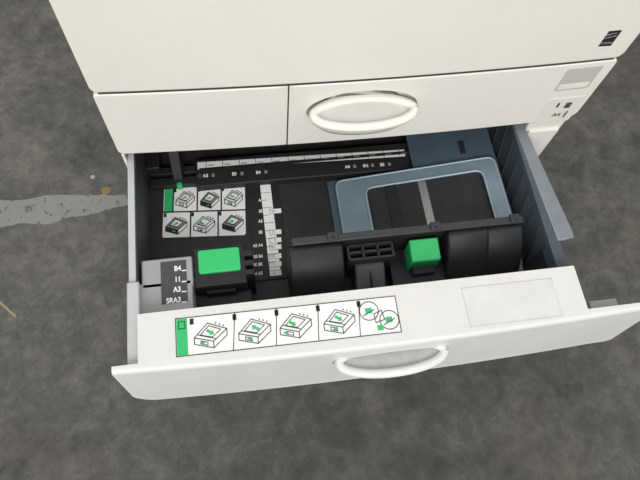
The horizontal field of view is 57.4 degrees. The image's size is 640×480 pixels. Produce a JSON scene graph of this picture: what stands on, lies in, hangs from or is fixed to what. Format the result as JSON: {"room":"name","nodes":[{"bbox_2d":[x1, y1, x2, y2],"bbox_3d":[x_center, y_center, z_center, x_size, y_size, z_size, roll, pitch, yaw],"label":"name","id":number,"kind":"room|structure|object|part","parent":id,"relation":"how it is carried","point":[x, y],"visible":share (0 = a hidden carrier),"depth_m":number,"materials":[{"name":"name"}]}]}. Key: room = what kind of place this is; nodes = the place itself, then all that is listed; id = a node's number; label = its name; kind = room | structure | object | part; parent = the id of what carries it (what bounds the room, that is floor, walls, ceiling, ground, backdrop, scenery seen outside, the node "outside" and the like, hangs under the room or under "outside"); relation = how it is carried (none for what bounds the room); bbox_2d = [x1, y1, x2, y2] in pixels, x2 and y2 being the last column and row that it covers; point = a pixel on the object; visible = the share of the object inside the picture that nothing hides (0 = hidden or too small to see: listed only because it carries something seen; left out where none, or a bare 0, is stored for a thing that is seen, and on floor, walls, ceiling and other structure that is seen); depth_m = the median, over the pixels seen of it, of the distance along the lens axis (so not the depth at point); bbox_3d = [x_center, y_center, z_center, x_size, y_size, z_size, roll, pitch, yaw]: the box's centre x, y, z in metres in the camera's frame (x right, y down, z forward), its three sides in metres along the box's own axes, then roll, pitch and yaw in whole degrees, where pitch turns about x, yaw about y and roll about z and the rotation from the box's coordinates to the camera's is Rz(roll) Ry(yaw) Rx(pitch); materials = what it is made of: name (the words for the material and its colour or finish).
{"room":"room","nodes":[
{"label":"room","id":0,"kind":"room"},
{"bbox_2d":[0,0,639,479],"bbox_3d":[0.016,0.048,1.157,8.300,0.100,8.300,-6,67,-7],"label":"floor","id":1,"kind":"structure","parent":0,"point":[569,413],"depth_m":1.03,"materials":[{"name":"concrete"}]},
{"bbox_2d":[49,0,639,399],"bbox_3d":[0.044,-0.391,0.629,0.632,1.220,0.979,-6,67,-7],"label":"photocopier","id":2,"kind":"object","parent":1,"relation":"on","point":[320,191],"visible":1,"depth_m":0.68,"materials":[{"name":"white plastic"}]},
{"bbox_3d":[-0.247,-0.195,0.858,0.019,0.025,0.222,-6,67,-7],"label":"rail","id":3,"kind":"part","parent":2,"relation":"part of","materials":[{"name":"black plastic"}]},
{"bbox_3d":[-0.206,-0.097,0.826,0.065,0.010,0.011,-6,67,-7],"label":"guide rail","id":4,"kind":"part","parent":2,"relation":"part of","materials":[{"name":"black plastic"}]},
{"bbox_3d":[-0.204,-0.080,0.819,0.064,0.010,0.013,-6,67,-7],"label":"guide rail","id":5,"kind":"part","parent":2,"relation":"part of","materials":[{"name":"black plastic"}]},
{"bbox_3d":[-0.171,0.049,0.683,0.030,0.001,0.052,-6,67,-7],"label":"width scale plate","id":6,"kind":"part","parent":2,"relation":"part of","materials":[{"name":"grey plastic"}]},
{"bbox_3d":[-0.197,-0.103,0.797,0.015,0.070,0.024,-6,67,-7],"label":"fence post","id":7,"kind":"part","parent":2,"relation":"part of","materials":[{"name":"black plastic"}]},
{"bbox_3d":[-0.019,-0.106,0.843,0.317,0.014,0.044,-6,67,-7],"label":"fence rail","id":8,"kind":"part","parent":2,"relation":"part of","materials":[{"name":"black plastic"}]},
{"bbox_2d":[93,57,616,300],"bbox_3d":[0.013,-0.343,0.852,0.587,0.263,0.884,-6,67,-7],"label":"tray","id":9,"kind":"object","parent":2,"relation":"on","point":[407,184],"depth_m":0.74,"materials":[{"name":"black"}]},
{"bbox_3d":[0.088,0.141,0.712,0.632,0.130,0.025,-6,67,-7],"label":"panel","id":10,"kind":"part","parent":2,"relation":"part of","materials":[{"name":"white plastic"}]},
{"bbox_2d":[334,346,448,378],"bbox_3d":[0.083,0.139,0.684,0.139,0.032,0.046,-6,67,-7],"label":"handle","id":11,"kind":"object","parent":2,"relation":"on","point":[397,362],"depth_m":0.67,"materials":[{"name":"white plastic"}]},
{"bbox_3d":[0.110,0.003,0.767,0.291,0.082,0.005,-6,67,-7],"label":"fence blade","id":12,"kind":"part","parent":2,"relation":"part of","materials":[{"name":"black plastic"}]},
{"bbox_3d":[0.121,-0.161,0.863,0.241,0.037,0.376,-6,67,-7],"label":"plate","id":13,"kind":"part","parent":2,"relation":"part of","materials":[{"name":"metal"}]},
{"bbox_3d":[0.133,0.020,0.760,0.038,0.044,0.029,-6,67,-7],"label":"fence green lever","id":14,"kind":"part","parent":2,"relation":"part of","materials":[{"name":"plastic"}]},
{"bbox_3d":[0.134,0.045,0.774,0.030,0.038,0.012,-6,67,-7],"label":"fence lever stem","id":15,"kind":"part","parent":2,"relation":"part of","materials":[{"name":"black plastic"}]},
{"bbox_3d":[0.142,-0.048,0.811,0.226,0.038,0.115,-6,67,-7],"label":"plate frame","id":16,"kind":"part","parent":2,"relation":"part of","materials":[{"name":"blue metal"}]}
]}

